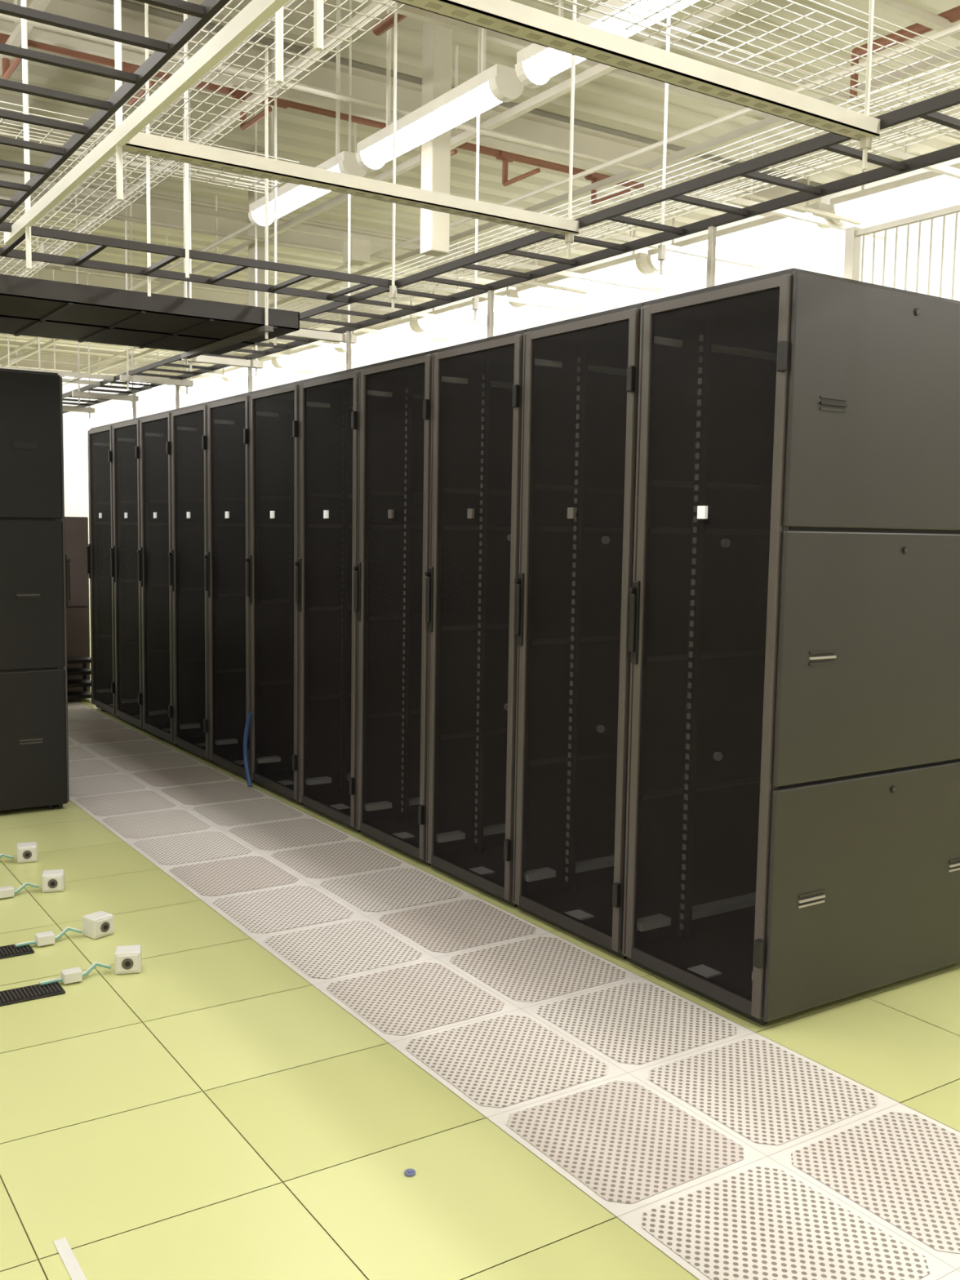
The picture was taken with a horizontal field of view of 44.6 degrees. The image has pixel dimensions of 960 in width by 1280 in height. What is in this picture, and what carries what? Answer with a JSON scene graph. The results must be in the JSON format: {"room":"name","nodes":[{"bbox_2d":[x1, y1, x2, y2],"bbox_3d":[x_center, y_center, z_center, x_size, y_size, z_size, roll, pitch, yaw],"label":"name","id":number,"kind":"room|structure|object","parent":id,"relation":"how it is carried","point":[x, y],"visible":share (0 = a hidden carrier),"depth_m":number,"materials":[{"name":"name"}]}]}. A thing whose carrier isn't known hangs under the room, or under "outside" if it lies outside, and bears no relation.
{"room":"server room","nodes":[
{"label":"server room","id":0,"kind":"room"},
{"bbox_2d":[53,369,193,608],"bbox_3d":[-10.331,-2.456,18.250,12.100,4.350,0.100,-3,6,-33],"label":"wall","id":1,"kind":"structure","parent":0,"point":[76,425],"depth_m":20.42,"materials":[{"name":"white paint"}]},
{"bbox_2d":[0,0,821,380],"bbox_3d":[-4.247,-3.542,8.983,12.100,0.260,19.940,-3,6,-33],"label":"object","id":2,"kind":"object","parent":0,"point":[366,85],"depth_m":8.90,"materials":[{"name":"metal"}]},
{"bbox_2d":[16,356,112,385],"bbox_3d":[-6.830,-4.425,18.991,1.700,0.453,0.205,-3,6,-33],"label":"fluorescent light fixture","id":3,"kind":"object","parent":2,"relation":"hanging from","point":[108,384],"visible":0.15,"depth_m":19.23,"materials":[{"name":"white"}]},
{"bbox_2d":[122,381,146,386],"label":"fluorescent light fixture","id":4,"kind":"object","parent":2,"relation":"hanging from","point":[124,385],"depth_m":19.63,"materials":[{"name":"white"}]},
{"bbox_2d":[152,386,175,398],"label":"fluorescent light fixture","id":5,"kind":"object","parent":2,"relation":"hanging from","point":[159,393],"depth_m":20.62,"materials":[{"name":"white"}]},
{"bbox_2d":[152,384,175,390],"label":"fluorescent light fixture","id":6,"kind":"object","parent":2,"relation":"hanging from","point":[164,387],"depth_m":19.93,"materials":[{"name":"white"}]},
{"bbox_2d":[179,386,186,393],"label":"fluorescent light fixture","id":7,"kind":"object","parent":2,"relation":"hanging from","point":[181,390],"depth_m":19.85,"materials":[{"name":"white"}]},
{"bbox_2d":[181,367,230,391],"bbox_3d":[-4.432,-4.360,18.998,0.228,0.504,1.850,-3,6,-33],"label":"fluorescent light fixture","id":8,"kind":"object","parent":2,"relation":"hanging from","point":[212,380],"visible":0.61,"depth_m":18.79,"materials":[{"name":"white"}]},
{"bbox_2d":[223,366,248,381],"label":"fluorescent light fixture","id":9,"kind":"object","parent":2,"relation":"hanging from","point":[240,371],"depth_m":17.76,"materials":[{"name":"white"}]},
{"bbox_2d":[252,356,283,374],"label":"fluorescent light fixture","id":10,"kind":"object","parent":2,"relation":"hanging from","point":[270,362],"depth_m":16.74,"materials":[{"name":"white"}]},
{"bbox_2d":[271,105,274,159],"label":"rod","id":11,"kind":"object","parent":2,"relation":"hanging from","point":[273,107],"depth_m":6.77,"materials":[{"name":"white metal"}]},
{"bbox_2d":[248,179,329,227],"label":"fluorescent light fixture","id":12,"kind":"object","parent":2,"relation":"hanging from","point":[291,197],"depth_m":6.60,"materials":[{"name":"white plastic"}]},
{"bbox_2d":[275,341,345,367],"bbox_3d":[-2.277,-4.022,15.765,0.228,0.504,1.850,-3,6,-33],"label":"fluorescent light fixture","id":13,"kind":"object","parent":2,"relation":"hanging from","point":[311,351],"visible":0.66,"depth_m":15.66,"materials":[{"name":"white"}]},
{"bbox_2d":[336,44,340,93],"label":"rod","id":14,"kind":"object","parent":2,"relation":"hanging from","point":[338,48],"depth_m":6.07,"materials":[{"name":"white metal"}]},
{"bbox_2d":[315,98,367,177],"label":"fluorescent light fixture","id":15,"kind":"object","parent":2,"relation":"hanging from","point":[344,162],"depth_m":5.99,"materials":[{"name":"white metal"}]},
{"bbox_2d":[351,330,399,347],"label":"fluorescent light fixture","id":16,"kind":"object","parent":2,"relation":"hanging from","point":[363,339],"depth_m":14.29,"materials":[{"name":"white"}]},
{"bbox_2d":[370,315,422,334],"label":"fluorescent light fixture","id":17,"kind":"object","parent":2,"relation":"hanging from","point":[408,326],"depth_m":13.55,"materials":[{"name":"white"}]},
{"bbox_2d":[415,316,457,331],"label":"fluorescent light fixture","id":18,"kind":"object","parent":2,"relation":"hanging from","point":[424,324],"depth_m":13.11,"materials":[{"name":"white"}]},
{"bbox_2d":[355,10,524,171],"bbox_3d":[-0.210,-2.772,5.294,0.148,0.974,1.230,-3,6,-33],"label":"fluorescent light fixture","id":19,"kind":"object","parent":2,"relation":"hanging from","point":[494,86],"visible":0.98,"depth_m":5.20,"materials":[{"name":"white plastic"}]},
{"bbox_2d":[426,297,487,319],"label":"fluorescent light fixture","id":20,"kind":"object","parent":2,"relation":"hanging from","point":[464,310],"depth_m":12.49,"materials":[{"name":"white"}]},
{"bbox_2d":[0,0,959,418],"bbox_3d":[-3.652,-2.626,8.148,12.000,1.910,23.900,-3,6,-33],"label":"cable tray","id":21,"kind":"object","parent":2,"relation":"hanging from","point":[60,311],"visible":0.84,"depth_m":5.27,"materials":[{"name":"paint"}]},
{"bbox_2d":[0,366,114,385],"bbox_3d":[-4.447,-1.922,8.536,4.138,0.030,5.580,1,5,2],"label":"ladder","id":22,"kind":"object","parent":21,"relation":"hanging from","point":[77,376],"visible":0.66,"depth_m":8.34,"materials":[{"name":"white metal"}]},
{"bbox_2d":[0,0,230,224],"bbox_3d":[-0.444,-1.214,1.676,0.616,0.030,5.480,-3,6,-33],"label":"ladder","id":23,"kind":"object","parent":21,"relation":"hanging from","point":[200,15],"visible":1,"depth_m":2.71,"materials":[{"name":"metal"}]},
{"bbox_2d":[0,221,395,302],"bbox_3d":[-2.785,-1.440,3.675,5.520,0.030,0.436,-3,6,-33],"label":"ladder","id":24,"kind":"object","parent":21,"relation":"hanging from","point":[101,242],"visible":0.94,"depth_m":4.72,"materials":[{"name":"black metal"}]},
{"bbox_2d":[62,88,959,418],"bbox_3d":[-1.021,-1.532,6.398,0.428,0.294,13.200,-3,6,-33],"label":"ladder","id":25,"kind":"object","parent":21,"relation":"hanging from","point":[926,109],"visible":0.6,"depth_m":4.00,"materials":[{"name":"metal"}]},
{"bbox_2d":[493,286,515,297],"label":"fluorescent light fixture","id":26,"kind":"object","parent":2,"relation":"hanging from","point":[509,293],"depth_m":11.76,"materials":[{"name":"white"}]},
{"bbox_2d":[493,299,523,312],"label":"fluorescent light fixture","id":27,"kind":"object","parent":2,"relation":"hanging from","point":[499,305],"depth_m":11.91,"materials":[{"name":"white"}]},
{"bbox_2d":[515,43,586,88],"label":"fluorescent light fixture","id":28,"kind":"object","parent":2,"relation":"hanging from","point":[537,65],"depth_m":4.58,"materials":[{"name":"white plastic"}]},
{"bbox_2d":[576,0,699,37],"label":"fluorescent light fixture","id":29,"kind":"object","parent":2,"relation":"hanging from","point":[583,20],"depth_m":4.15,"materials":[{"name":"white"}]},
{"bbox_2d":[669,233,707,252],"label":"fluorescent light fixture","id":30,"kind":"object","parent":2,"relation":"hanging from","point":[700,242],"depth_m":9.55,"materials":[{"name":"white"}]},
{"bbox_2d":[828,162,959,224],"bbox_3d":[3.111,-3.177,7.683,0.228,0.504,1.850,-3,6,-33],"label":"fluorescent light fixture","id":31,"kind":"object","parent":2,"relation":"hanging from","point":[928,185],"visible":0.76,"depth_m":7.98,"materials":[{"name":"white plastic"}]},
{"bbox_2d":[0,608,959,1279],"bbox_3d":[-3.707,0.703,8.460,12.100,0.102,24.000,-3,6,-33],"label":"floor","id":32,"kind":"structure","parent":0,"point":[317,1013],"depth_m":3.19,"materials":[{"name":"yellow tile"}]},
{"bbox_2d":[0,853,13,858],"bbox_3d":[-2.159,0.968,5.120,0.055,0.036,0.237,6,7,44],"label":"cable","id":33,"kind":"object","parent":32,"relation":"on","point":[1,855],"visible":1,"depth_m":5.18,"materials":[{"name":"green plastic"}]},
{"bbox_2d":[0,944,34,959],"bbox_3d":[-1.698,1.092,4.073,0.260,0.010,0.110,-3,6,-33],"label":"cable grommet","id":34,"kind":"object","parent":32,"relation":"on","point":[6,951],"visible":0.93,"depth_m":4.09,"materials":[{"name":"black plastic"}]},
{"bbox_2d":[0,882,39,898],"bbox_3d":[-1.893,1.011,4.711,0.055,0.036,0.237,6,7,44],"label":"cable","id":35,"kind":"object","parent":32,"relation":"on","point":[5,891],"visible":1,"depth_m":4.69,"materials":[{"name":"white plastic"}]},
{"bbox_2d":[17,841,37,862],"bbox_3d":[-2.018,0.947,5.215,0.084,0.074,0.085,-1,6,-22],"label":"outlet box","id":36,"kind":"object","parent":32,"relation":"on","point":[26,851],"visible":1,"depth_m":5.18,"materials":[{"name":"white plastic"}]},
{"bbox_2d":[0,982,65,1006],"bbox_3d":[-1.466,1.128,3.725,0.260,0.010,0.110,-3,6,-33],"label":"cable grommet","id":37,"kind":"object","parent":32,"relation":"on","point":[33,992],"visible":1,"depth_m":3.73,"materials":[{"name":"black plastic"}]},
{"bbox_2d":[0,368,71,811],"bbox_3d":[-2.781,-0.243,6.046,1.150,2.265,0.670,-3,6,-33],"label":"rack","id":38,"kind":"object","parent":32,"relation":"on","point":[35,570],"visible":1,"depth_m":5.98,"materials":[{"name":"black metal"}]},
{"bbox_2d":[14,926,82,946],"bbox_3d":[-1.540,1.065,4.191,0.055,0.036,0.237,6,7,44],"label":"cable","id":39,"kind":"object","parent":32,"relation":"on","point":[46,938],"visible":1,"depth_m":4.17,"materials":[{"name":"white plastic"}]},
{"bbox_2d":[41,869,64,892],"bbox_3d":[-1.751,0.990,4.806,0.084,0.074,0.085,-1,6,-16],"label":"outlet box","id":40,"kind":"object","parent":32,"relation":"on","point":[52,881],"visible":1,"depth_m":4.77,"materials":[{"name":"white plastic"}]},
{"bbox_2d":[53,1237,86,1279],"bbox_3d":[-0.830,1.269,2.378,0.025,0.002,0.200,-3,6,-33],"label":"tape strip","id":41,"kind":"object","parent":32,"relation":"on","point":[65,1252],"visible":1,"depth_m":2.39,"materials":[{"name":"white plastic"}]},
{"bbox_2d":[39,961,111,985],"bbox_3d":[-1.328,1.100,3.854,0.055,0.036,0.237,6,7,44],"label":"cable","id":42,"kind":"object","parent":32,"relation":"on","point":[69,975],"visible":1,"depth_m":3.83,"materials":[{"name":"white plastic"}]},
{"bbox_2d":[64,516,90,691],"bbox_3d":[-3.717,-0.299,10.273,0.440,1.560,0.510,-3,6,-33],"label":"rack","id":43,"kind":"object","parent":32,"relation":"on","point":[76,528],"visible":0.3,"depth_m":10.12,"materials":[{"name":"black metal"}]},
{"bbox_2d":[66,655,91,699],"bbox_3d":[-3.511,0.307,9.947,0.402,0.420,0.282,-3,6,-33],"label":"stand","id":44,"kind":"object","parent":32,"relation":"on","point":[84,671],"visible":0.27,"depth_m":9.92,"materials":[{"name":"black plastic"}]},
{"bbox_2d":[82,911,113,938],"bbox_3d":[-1.397,1.044,4.288,0.085,0.074,0.084,5,7,36],"label":"outlet box","id":45,"kind":"object","parent":32,"relation":"on","point":[96,925],"visible":1,"depth_m":4.26,"materials":[{"name":"white plastic"}]},
{"bbox_2d":[85,422,119,717],"bbox_3d":[-2.538,-0.565,9.534,1.150,2.265,0.670,-3,6,-33],"label":"rack","id":46,"kind":"object","parent":32,"relation":"on","point":[100,438],"visible":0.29,"depth_m":9.50,"materials":[{"name":"black metal"}]},
{"bbox_2d":[114,944,142,974],"bbox_3d":[-1.187,1.079,3.949,0.084,0.074,0.085,0,5,-13],"label":"outlet box","id":47,"kind":"object","parent":32,"relation":"on","point":[128,958],"visible":1,"depth_m":3.92,"materials":[{"name":"white plastic"}]},
{"bbox_2d":[110,417,146,730],"bbox_3d":[-2.167,-0.507,8.978,1.150,2.265,0.662,-3,6,-33],"label":"rack","id":48,"kind":"object","parent":32,"relation":"on","point":[125,433],"visible":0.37,"depth_m":8.96,"materials":[{"name":"black metal"}]},
{"bbox_2d":[137,409,177,745],"bbox_3d":[-1.799,-0.449,8.426,1.150,2.265,0.662,-3,6,-33],"label":"rack","id":49,"kind":"object","parent":32,"relation":"on","point":[155,446],"visible":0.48,"depth_m":8.42,"materials":[{"name":"black metal"}]},
{"bbox_2d":[168,401,213,762],"bbox_3d":[-1.431,-0.391,7.874,1.150,2.265,0.662,-3,6,-33],"label":"rack","id":50,"kind":"object","parent":32,"relation":"on","point":[188,424],"visible":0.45,"depth_m":7.87,"materials":[{"name":"black metal"}]},
{"bbox_2d":[204,391,254,782],"bbox_3d":[-1.063,-0.334,7.322,1.150,2.265,0.662,-3,6,-33],"label":"rack","id":51,"kind":"object","parent":32,"relation":"on","point":[228,418],"visible":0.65,"depth_m":7.33,"materials":[{"name":"black metal"}]},
{"bbox_2d":[245,380,302,804],"bbox_3d":[-0.695,-0.276,6.770,1.150,2.265,0.662,-3,6,-33],"label":"rack","id":52,"kind":"object","parent":32,"relation":"on","point":[273,411],"visible":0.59,"depth_m":6.78,"materials":[{"name":"black metal"}]},
{"bbox_2d":[243,712,252,786],"bbox_3d":[-1.340,0.629,6.755,0.028,0.433,0.096,-3,6,-33],"label":"cable","id":53,"kind":"object","parent":52,"relation":"attached to","point":[249,714],"visible":1,"depth_m":6.76,"materials":[{"name":"blue plastic"}]},
{"bbox_2d":[294,366,361,832],"bbox_3d":[-0.327,-0.218,6.218,1.150,2.265,0.662,-3,6,-33],"label":"rack","id":54,"kind":"object","parent":32,"relation":"on","point":[328,404],"visible":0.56,"depth_m":6.23,"materials":[{"name":"black metal"}]},
{"bbox_2d":[353,350,435,865],"bbox_3d":[0.041,-0.160,5.666,1.150,2.265,0.662,-3,6,-33],"label":"rack","id":55,"kind":"object","parent":32,"relation":"on","point":[395,402],"visible":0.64,"depth_m":5.69,"materials":[{"name":"black metal"}]},
{"bbox_2d":[404,1168,415,1177],"bbox_3d":[-0.164,1.243,2.735,0.026,0.008,0.026,-3,6,-33],"label":"button","id":56,"kind":"object","parent":32,"relation":"on","point":[408,1172],"visible":1,"depth_m":2.73,"materials":[{"name":"blue plastic"}]},
{"bbox_2d":[425,328,526,906],"bbox_3d":[0.409,-0.103,5.114,1.150,2.265,0.662,-3,6,-33],"label":"rack","id":57,"kind":"object","parent":32,"relation":"on","point":[477,385],"visible":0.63,"depth_m":5.15,"materials":[{"name":"black metal"}]},
{"bbox_2d":[512,302,643,959],"bbox_3d":[0.777,-0.045,4.562,1.150,2.265,0.662,-3,6,-33],"label":"rack","id":58,"kind":"object","parent":32,"relation":"on","point":[580,375],"visible":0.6,"depth_m":4.62,"materials":[{"name":"black metal"}]},
{"bbox_2d":[622,267,959,1025],"bbox_3d":[1.147,0.013,4.006,1.150,2.265,0.670,-3,6,-33],"label":"rack","id":59,"kind":"object","parent":32,"relation":"on","point":[793,840],"visible":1,"depth_m":3.80,"materials":[{"name":"black metal"}]},
{"bbox_2d":[843,204,959,299],"bbox_3d":[2.865,-0.269,3.812,0.050,2.920,4.250,-3,6,-33],"label":"fence","id":60,"kind":"object","parent":32,"relation":"on","point":[853,235],"visible":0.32,"depth_m":5.23,"materials":[{"name":"white metal"}]},
{"bbox_2d":[0,0,959,366],"bbox_3d":[-3.636,-3.636,8.053,12.100,0.120,24.000,-3,6,-33],"label":"ceiling","id":61,"kind":"structure","parent":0,"point":[606,104],"depth_m":8.03,"materials":[{"name":"paint"}]},
{"bbox_2d":[193,157,959,404],"bbox_3d":[1.411,-1.642,11.626,0.100,4.350,24.200,-3,6,-33],"label":"wall","id":62,"kind":"structure","parent":0,"point":[821,251],"depth_m":10.20,"materials":[{"name":"white paint"}]},
{"bbox_2d":[515,275,605,302],"label":"fluorescent light fixture","id":63,"kind":"object","parent":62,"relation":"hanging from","point":[531,293],"depth_m":11.22,"materials":[{"name":"white"}]},
{"bbox_2d":[573,250,654,280],"label":"fluorescent light fixture","id":64,"kind":"object","parent":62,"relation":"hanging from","point":[628,266],"depth_m":10.34,"materials":[{"name":"white"}]},
{"bbox_2d":[646,248,703,271],"label":"fluorescent light fixture","id":65,"kind":"object","parent":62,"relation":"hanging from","point":[672,259],"depth_m":9.88,"materials":[{"name":"white"}]},
{"bbox_2d":[715,214,830,254],"label":"fluorescent light fixture","id":66,"kind":"object","parent":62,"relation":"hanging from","point":[765,229],"depth_m":9.00,"materials":[{"name":"white plastic"}]}
]}

